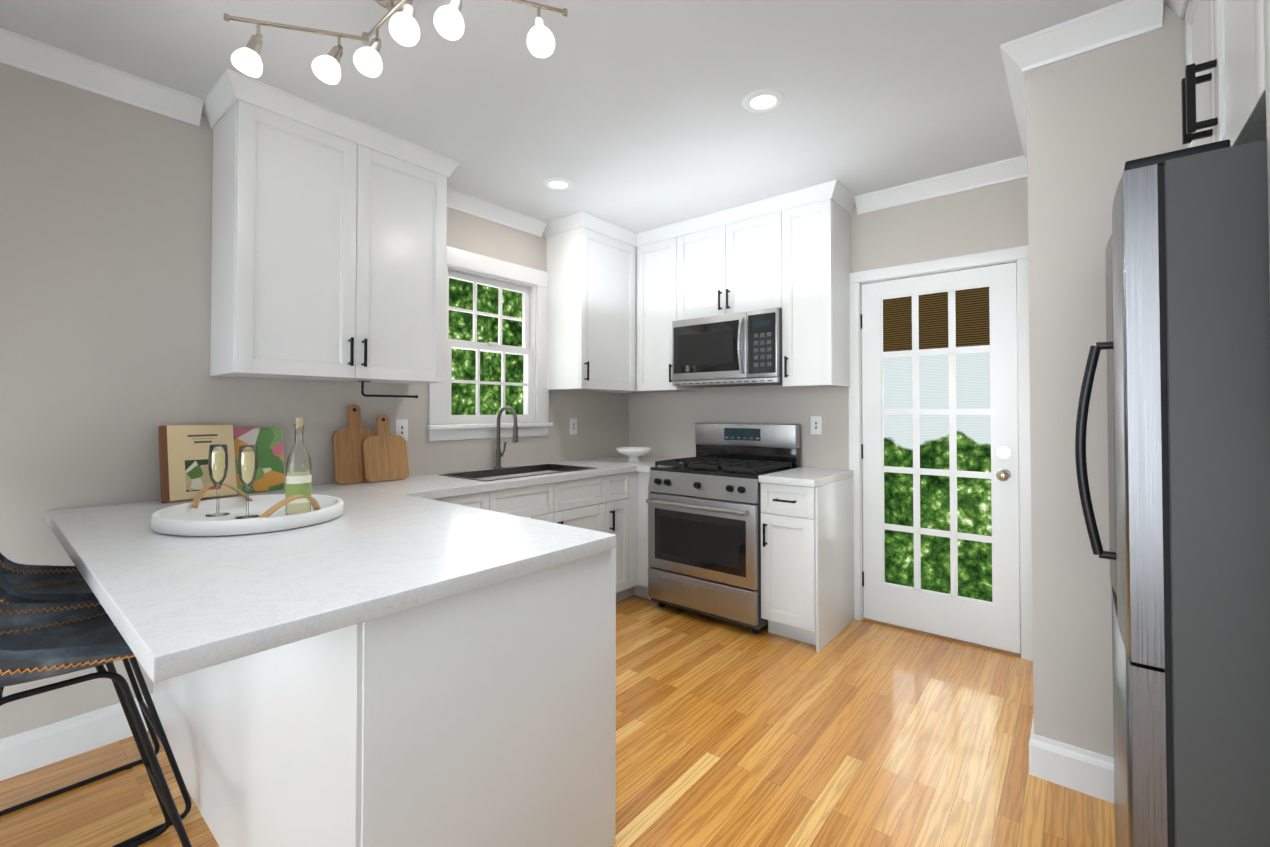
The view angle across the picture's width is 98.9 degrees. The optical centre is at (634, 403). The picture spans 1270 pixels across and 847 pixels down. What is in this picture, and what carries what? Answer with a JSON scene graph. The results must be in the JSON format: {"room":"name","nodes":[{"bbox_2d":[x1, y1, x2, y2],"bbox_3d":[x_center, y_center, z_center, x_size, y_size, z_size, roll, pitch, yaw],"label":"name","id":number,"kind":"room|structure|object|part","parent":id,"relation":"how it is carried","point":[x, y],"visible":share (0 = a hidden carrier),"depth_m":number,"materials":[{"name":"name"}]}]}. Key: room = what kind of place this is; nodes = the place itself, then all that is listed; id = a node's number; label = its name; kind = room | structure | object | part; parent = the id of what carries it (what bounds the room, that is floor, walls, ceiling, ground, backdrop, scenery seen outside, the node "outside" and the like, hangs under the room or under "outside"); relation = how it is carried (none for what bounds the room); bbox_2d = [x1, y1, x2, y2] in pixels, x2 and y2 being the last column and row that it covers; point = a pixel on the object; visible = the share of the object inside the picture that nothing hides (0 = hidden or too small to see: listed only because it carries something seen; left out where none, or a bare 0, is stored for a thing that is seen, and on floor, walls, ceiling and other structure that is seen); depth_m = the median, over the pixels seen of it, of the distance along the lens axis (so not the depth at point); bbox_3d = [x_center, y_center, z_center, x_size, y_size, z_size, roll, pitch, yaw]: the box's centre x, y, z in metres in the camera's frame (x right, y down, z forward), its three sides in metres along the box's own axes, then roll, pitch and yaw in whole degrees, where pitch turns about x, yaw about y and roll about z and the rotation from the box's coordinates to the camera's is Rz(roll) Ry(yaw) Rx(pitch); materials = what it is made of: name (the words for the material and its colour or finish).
{"room":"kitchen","nodes":[
{"label":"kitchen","id":0,"kind":"room"},
{"bbox_2d":[0,63,628,738],"bbox_3d":[-2.002,0.017,2.239,0.120,2.585,6.240,-1,-1,39],"label":"wall","id":1,"kind":"structure","parent":0,"point":[104,281],"depth_m":2.12,"materials":[{"name":"beige paint"}]},
{"bbox_2d":[0,693,152,780],"bbox_3d":[-2.886,1.221,1.038,0.014,0.140,2.991,-1,-1,39],"label":"baseboard","id":2,"kind":"structure","parent":1,"relation":"attached to","point":[20,753],"depth_m":1.99,"materials":[{"name":"white wood"}]},
{"bbox_2d":[0,28,223,128],"bbox_3d":[-2.793,-1.247,1.146,0.070,0.092,3.097,-1,-1,39],"label":"crown molding","id":3,"kind":"structure","parent":1,"relation":"attached to","point":[18,51],"depth_m":2.07,"materials":[{"name":"white wood"}]},
{"bbox_2d":[210,100,446,383],"bbox_3d":[-1.395,-0.691,2.586,0.388,1.155,0.915,-1,-1,39],"label":"upper cabinet","id":4,"kind":"object","parent":1,"relation":"attached to","point":[328,262],"visible":1,"depth_m":2.38,"materials":[{"name":"white wood"}]},
{"bbox_2d":[358,381,417,397],"bbox_3d":[-1.254,-0.067,2.781,0.040,0.080,0.298,-1,-1,39],"label":"paper towel holder","id":5,"kind":"object","parent":4,"relation":"attached to","point":[371,395],"visible":0.98,"depth_m":2.73,"materials":[{"name":"black metal"}]},
{"bbox_2d":[395,419,407,440],"bbox_3d":[-1.289,0.150,3.004,0.007,0.118,0.072,-1,-1,39],"label":"electrical outlet","id":6,"kind":"object","parent":1,"relation":"attached to","point":[401,427],"visible":0.73,"depth_m":3.00,"materials":[{"name":"white plastic"}]},
{"bbox_2d":[426,246,552,440],"bbox_3d":[-0.933,-0.350,3.512,0.165,1.150,0.935,-1,-1,39],"label":"window","id":7,"kind":"structure","parent":1,"relation":"in","point":[535,281],"depth_m":3.55,"materials":[{"name":"white wood"}]},
{"bbox_3d":[-0.939,-0.339,3.517,0.079,0.934,0.667,-1,-1,39],"label":"window sash","id":8,"kind":"part","parent":7,"relation":"part of","materials":[{"name":"white wood"}]},
{"bbox_2d":[447,186,555,236],"bbox_3d":[-0.916,-1.211,3.432,0.070,0.092,0.989,-1,-1,39],"label":"crown molding","id":9,"kind":"structure","parent":1,"relation":"attached to","point":[458,200],"depth_m":3.47,"materials":[{"name":"white wood"}]},
{"bbox_2d":[570,418,576,434],"bbox_3d":[-0.455,0.173,4.020,0.007,0.118,0.072,-1,-1,39],"label":"electrical outlet","id":10,"kind":"object","parent":1,"relation":"attached to","point":[573,425],"visible":1,"depth_m":4.02,"materials":[{"name":"white plastic"}]},
{"bbox_2d":[546,227,645,392],"bbox_3d":[-0.279,-0.669,3.925,0.412,1.156,0.594,-1,-1,39],"label":"upper cabinet","id":11,"kind":"object","parent":1,"relation":"attached to","point":[615,308],"depth_m":3.76,"materials":[{"name":"white wood"}]},
{"bbox_2d":[0,595,1115,846],"bbox_3d":[-0.487,1.320,0.975,4.040,0.060,6.240,-1,-1,39],"label":"floor","id":12,"kind":"structure","parent":0,"point":[858,733],"depth_m":2.00,"materials":[{"name":"brown wood"}]},
{"bbox_2d":[0,552,191,846],"bbox_3d":[-1.734,0.787,1.679,0.489,1.026,0.493,-1,-1,39],"label":"bar stool","id":13,"kind":"object","parent":12,"relation":"on","point":[22,583],"visible":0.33,"depth_m":1.72,"materials":[{"name":"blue leather"}]},
{"bbox_2d":[0,601,191,846],"bbox_3d":[-1.390,0.782,1.326,0.489,1.026,0.493,-1,-1,39],"label":"bar stool","id":14,"kind":"object","parent":12,"relation":"on","point":[39,641],"visible":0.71,"depth_m":1.33,"materials":[{"name":"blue leather"}]},
{"bbox_2d":[202,655,265,846],"bbox_3d":[-0.910,0.866,1.851,0.622,0.874,0.758,-1,-1,39],"label":"peninsula panel","id":15,"kind":"object","parent":12,"relation":"on","point":[234,757],"depth_m":1.50,"materials":[{"name":"white wood"}]},
{"bbox_2d":[358,455,682,498],"bbox_3d":[-0.491,0.433,3.410,0.715,0.039,2.255,-1,-1,39],"label":"countertop","id":16,"kind":"structure","parent":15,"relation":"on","point":[435,486],"depth_m":2.88,"materials":[{"name":"white stone"}]},
{"bbox_2d":[332,404,376,483],"bbox_3d":[-1.419,0.204,2.760,0.082,0.398,0.215,-1,-1,39],"label":"cutting board","id":17,"kind":"object","parent":16,"relation":"on","point":[348,463],"visible":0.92,"depth_m":2.73,"materials":[{"name":"brown wood"}]},
{"bbox_2d":[362,414,408,481],"bbox_3d":[-1.308,0.231,2.843,0.092,0.346,0.225,-1,-1,39],"label":"cutting board","id":18,"kind":"object","parent":16,"relation":"on","point":[385,454],"visible":1,"depth_m":2.83,"materials":[{"name":"brown wood"}]},
{"bbox_2d":[494,406,517,468],"bbox_3d":[-0.794,0.215,3.406,0.214,0.396,0.085,-1,-1,39],"label":"faucet","id":19,"kind":"object","parent":16,"relation":"on","point":[499,454],"visible":0.98,"depth_m":3.43,"materials":[{"name":"silver metal"}]},
{"bbox_2d":[438,463,589,478],"bbox_3d":[-0.679,0.519,3.267,0.448,0.223,0.837,-1,-1,39],"label":"sink","id":20,"kind":"object","parent":16,"relation":"in","point":[543,468],"depth_m":3.44,"materials":[{"name":"metal"}]},
{"bbox_2d":[616,447,650,461],"bbox_3d":[-0.009,0.372,3.890,0.256,0.098,0.256,-1,-1,39],"label":"pedestal bowl","id":21,"kind":"object","parent":16,"relation":"on","point":[633,454],"visible":1,"depth_m":3.82,"materials":[{"name":"white ceramic"}]},
{"bbox_2d":[266,539,629,846],"bbox_3d":[-0.522,0.861,1.533,0.620,0.874,0.758,-1,-1,39],"label":"base cabinet","id":22,"kind":"object","parent":12,"relation":"on","point":[427,660],"depth_m":1.25,"materials":[{"name":"white wood"}]},
{"bbox_2d":[46,483,617,686],"bbox_3d":[-1.094,0.408,1.782,1.849,0.039,1.030,-1,-1,39],"label":"countertop","id":23,"kind":"structure","parent":22,"relation":"on","point":[183,606],"depth_m":1.28,"materials":[{"name":"white stone"}]},
{"bbox_2d":[158,425,236,502],"bbox_3d":[-1.806,0.243,2.249,0.104,0.303,0.242,-1,-1,39],"label":"book","id":24,"kind":"object","parent":23,"relation":"on","point":[183,459],"visible":0.96,"depth_m":2.22,"materials":[{"name":"beige paper"}]},
{"bbox_2d":[151,483,343,535],"bbox_3d":[-1.272,0.337,1.815,0.602,0.102,0.513,-1,-1,39],"label":"oval tray","id":25,"kind":"object","parent":23,"relation":"on","point":[188,519],"visible":0.77,"depth_m":1.73,"materials":[{"name":"white ceramic"}]},
{"bbox_2d":[205,444,229,516],"bbox_3d":[-1.398,0.257,1.822,0.066,0.235,0.066,-1,-1,39],"label":"flute","id":26,"kind":"object","parent":25,"relation":"on","point":[218,464],"visible":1,"depth_m":1.81,"materials":[{"name":"clear glass"}]},
{"bbox_2d":[235,445,259,518],"bbox_3d":[-1.272,0.256,1.785,0.066,0.235,0.066,-1,-1,39],"label":"flute","id":27,"kind":"object","parent":25,"relation":"on","point":[247,465],"visible":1,"depth_m":1.77,"materials":[{"name":"clear glass"}]},
{"bbox_2d":[285,418,311,514],"bbox_3d":[-1.143,0.212,1.848,0.076,0.325,0.076,-1,-1,39],"label":"wine bottle","id":28,"kind":"object","parent":25,"relation":"on","point":[298,483],"visible":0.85,"depth_m":1.83,"materials":[{"name":"clear glass"}]},
{"bbox_2d":[233,428,284,493],"bbox_3d":[-1.705,0.255,2.442,0.067,0.285,0.218,-1,-1,39],"label":"cookbook","id":29,"kind":"object","parent":23,"relation":"on","point":[268,442],"visible":0.56,"depth_m":2.46,"materials":[{"name":"multicoloured paper"}]},
{"bbox_2d":[446,491,501,510],"bbox_3d":[-1.085,0.881,2.779,0.588,0.874,0.506,-1,-1,39],"label":"base cabinet","id":30,"kind":"object","parent":12,"relation":"on","point":[492,499],"depth_m":2.72,"materials":[{"name":"white wood"}]},
{"bbox_2d":[502,475,613,530],"bbox_3d":[-0.686,0.889,3.265,0.588,0.874,0.991,-1,-1,39],"label":"base cabinet","id":31,"kind":"object","parent":12,"relation":"on","point":[580,502],"depth_m":3.19,"materials":[{"name":"white wood"}]},
{"bbox_2d":[614,471,633,596],"bbox_3d":[-0.352,0.895,3.672,0.588,0.874,0.299,-1,-1,39],"label":"base cabinet","id":32,"kind":"object","parent":12,"relation":"on","point":[623,484],"depth_m":3.57,"materials":[{"name":"white wood"}]},
{"bbox_2d":[634,471,650,598],"bbox_3d":[-0.059,0.901,4.029,0.588,0.874,0.740,-1,-1,39],"label":"base cabinet","id":33,"kind":"object","parent":12,"relation":"on","point":[641,480],"depth_m":3.64,"materials":[{"name":"white wood"}]},
{"bbox_2d":[646,423,800,633],"bbox_3d":[0.561,0.733,3.509,0.767,1.193,0.706,-1,-1,39],"label":"gas range","id":34,"kind":"object","parent":12,"relation":"on","point":[704,531],"visible":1,"depth_m":3.31,"materials":[{"name":"grey metal"}]},
{"bbox_2d":[758,467,853,651],"bbox_3d":[1.019,0.868,3.196,0.325,0.914,0.660,-1,-1,39],"label":"base cabinet","id":35,"kind":"object","parent":12,"relation":"on","point":[807,554],"visible":1,"depth_m":3.00,"materials":[{"name":"white wood"}]},
{"bbox_2d":[1075,139,1269,846],"bbox_3d":[1.543,0.402,1.208,0.870,1.782,0.915,-1,-1,39],"label":"refrigerator","id":36,"kind":"object","parent":12,"relation":"on","point":[1186,345],"visible":1,"depth_m":1.03,"materials":[{"name":"grey metal"}]},
{"bbox_2d":[1264,0,1269,288],"bbox_3d":[1.111,-0.010,0.481,0.670,2.583,0.762,-1,-1,39],"label":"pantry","id":37,"kind":"object","parent":12,"relation":"on","point":[1267,31],"visible":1,"depth_m":0.96,"materials":[{"name":"white wood"}]},
{"bbox_2d":[0,0,1123,232],"bbox_3d":[-0.487,-1.325,1.016,4.040,0.060,6.240,-1,-1,39],"label":"ceiling","id":38,"kind":"structure","parent":0,"point":[636,116],"depth_m":2.16,"materials":[{"name":"white paint"}]},
{"bbox_2d":[216,68,460,177],"bbox_3d":[-1.255,-1.231,2.479,0.048,0.082,1.011,-1,-1,39],"label":"crown molding","id":39,"kind":"structure","parent":38,"relation":"attached to","point":[232,86],"depth_m":2.36,"materials":[{"name":"white wood"}]},
{"bbox_2d":[223,0,567,84],"bbox_3d":[-0.741,-1.161,1.683,0.881,0.243,0.673,-1,-1,39],"label":"spotlight fixture","id":40,"kind":"object","parent":38,"relation":"attached to","point":[404,29],"visible":1,"depth_m":1.68,"materials":[{"name":"white glass"}]},
{"bbox_2d":[543,177,573,190],"bbox_3d":[-0.441,-1.256,3.128,0.176,0.010,0.176,-1,-1,39],"label":"recessed light","id":41,"kind":"object","parent":38,"relation":"in","point":[558,184],"visible":1,"depth_m":3.11,"materials":[{"name":"white plastic"}]},
{"bbox_2d":[572,211,639,246],"bbox_3d":[-0.188,-1.210,3.778,0.048,0.082,0.567,-1,-1,39],"label":"crown molding","id":42,"kind":"structure","parent":38,"relation":"attached to","point":[579,219],"depth_m":3.74,"materials":[{"name":"white wood"}]},
{"bbox_2d":[636,180,843,245],"bbox_3d":[0.572,-1.214,3.561,1.499,0.082,0.048,-1,-1,39],"label":"crown molding","id":43,"kind":"structure","parent":38,"relation":"attached to","point":[834,190],"depth_m":3.44,"materials":[{"name":"white wood"}]},
{"bbox_2d":[742,88,784,112],"bbox_3d":[0.540,-1.270,2.291,0.176,0.010,0.176,-1,-1,39],"label":"recessed light","id":44,"kind":"object","parent":38,"relation":"in","point":[760,101],"visible":1,"depth_m":2.28,"materials":[{"name":"white plastic"}]},
{"bbox_2d":[629,177,1027,469],"bbox_3d":[1.056,0.040,3.688,2.768,2.585,0.120,-1,-1,39],"label":"wall","id":45,"kind":"structure","parent":0,"point":[967,222],"depth_m":3.39,"materials":[{"name":"beige paint"}]},
{"bbox_2d":[638,235,701,392],"bbox_3d":[0.251,-0.668,4.023,0.448,1.156,0.394,-1,-1,39],"label":"upper cabinet","id":46,"kind":"object","parent":45,"relation":"attached to","point":[661,264],"depth_m":3.92,"materials":[{"name":"white wood"}]},
{"bbox_2d":[686,211,781,318],"bbox_3d":[0.700,-0.914,3.699,0.781,0.675,0.332,-1,-1,39],"label":"upper cabinet","id":47,"kind":"object","parent":45,"relation":"attached to","point":[736,267],"depth_m":3.53,"materials":[{"name":"white wood"}]},
{"bbox_2d":[672,308,781,387],"bbox_3d":[0.662,-0.346,3.644,0.775,0.455,0.451,-1,-1,39],"label":"over-the-range microwave","id":48,"kind":"object","parent":47,"relation":"attached to","point":[736,349],"visible":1,"depth_m":3.48,"materials":[{"name":"grey metal"}]},
{"bbox_2d":[782,199,849,387],"bbox_3d":[1.095,-0.678,3.370,0.363,1.156,0.332,-1,-1,39],"label":"upper cabinet","id":49,"kind":"object","parent":45,"relation":"attached to","point":[815,236],"depth_m":3.23,"materials":[{"name":"white wood"}]},
{"bbox_2d":[811,416,821,434],"bbox_3d":[1.170,0.144,3.509,0.072,0.118,0.007,-1,-1,39],"label":"electrical outlet","id":50,"kind":"object","parent":45,"relation":"attached to","point":[816,425],"visible":1,"depth_m":3.50,"materials":[{"name":"white plastic"}]},
{"bbox_2d":[840,157,1023,214],"bbox_3d":[1.648,-1.216,3.085,0.865,0.092,0.090,-1,-1,39],"label":"crown molding","id":51,"kind":"structure","parent":45,"relation":"attached to","point":[1001,171],"depth_m":3.06,"materials":[{"name":"white wood"}]},
{"bbox_2d":[860,262,1020,653],"bbox_3d":[1.688,0.286,3.083,0.794,2.046,0.119,-1,-1,39],"label":"door leaf","id":52,"kind":"structure","parent":45,"relation":"in","point":[995,622],"depth_m":3.04,"materials":[{"name":"white wood"}]},
{"bbox_2d":[848,245,1032,660],"bbox_3d":[1.735,0.257,3.133,0.932,2.134,0.169,-1,-1,39],"label":"door frame","id":53,"kind":"structure","parent":45,"relation":"attached to","point":[1018,255],"depth_m":2.96,"materials":[{"name":"white wood"}]},
{"bbox_2d":[1026,2,1187,757],"bbox_3d":[2.229,0.014,2.028,1.152,2.585,1.197,-1,-1,39],"label":"wall","id":54,"kind":"structure","parent":0,"point":[1097,119],"depth_m":1.85,"materials":[{"name":"beige paint"}]},
{"bbox_2d":[1000,37,1031,177],"bbox_3d":[1.697,-1.228,2.362,0.070,0.092,1.147,-1,-1,39],"label":"crown molding","id":55,"kind":"structure","parent":54,"relation":"attached to","point":[1012,52],"depth_m":2.10,"materials":[{"name":"white wood"}]},
{"bbox_2d":[1029,714,1047,777],"bbox_3d":[1.727,1.241,2.335,0.038,0.140,1.091,-1,-1,39],"label":"baseboard","id":56,"kind":"structure","parent":54,"relation":"attached to","point":[1036,742],"depth_m":1.90,"materials":[{"name":"white wood"}]},
{"bbox_2d":[1024,0,1159,69],"bbox_3d":[1.515,-1.236,1.814,0.300,0.092,0.070,-1,-1,39],"label":"crown molding","id":57,"kind":"structure","parent":54,"relation":"attached to","point":[1076,36],"depth_m":1.81,"materials":[{"name":"white wood"}]},
{"bbox_2d":[1156,0,1187,28],"bbox_3d":[1.143,-1.248,1.042,0.048,0.092,1.736,-1,-1,39],"label":"crown molding","id":58,"kind":"structure","parent":54,"relation":"attached to","point":[1178,6],"depth_m":1.70,"materials":[{"name":"white wood"}]},
{"bbox_3d":[0.648,-0.030,-0.710,0.120,2.585,5.043,-1,-1,39],"label":"wall","id":59,"kind":"structure","parent":0,"visible":0},
{"bbox_2d":[1181,0,1266,147],"bbox_3d":[1.643,-0.925,1.152,0.681,0.731,0.917,-1,-1,39],"label":"upper cabinet","id":60,"kind":"object","parent":59,"relation":"attached to","point":[1223,87],"visible":0.56,"depth_m":1.28,"materials":[{"name":"white wood"}]},
{"label":"outside","id":61,"kind":"structure","parent":0,"visible":0},
{"bbox_2d":[448,278,523,414],"bbox_3d":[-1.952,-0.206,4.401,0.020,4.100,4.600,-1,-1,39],"label":"window panes","id":62,"kind":"structure","parent":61,"point":[463,398],"depth_m":5.07,"materials":[{"name":"clear glass"}]},
{"bbox_2d":[883,287,991,601],"bbox_3d":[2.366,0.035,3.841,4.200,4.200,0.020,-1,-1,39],"label":"door glass panes","id":63,"kind":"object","parent":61,"point":[974,507],"depth_m":3.95,"materials":[{"name":"clear glass"}]}
]}

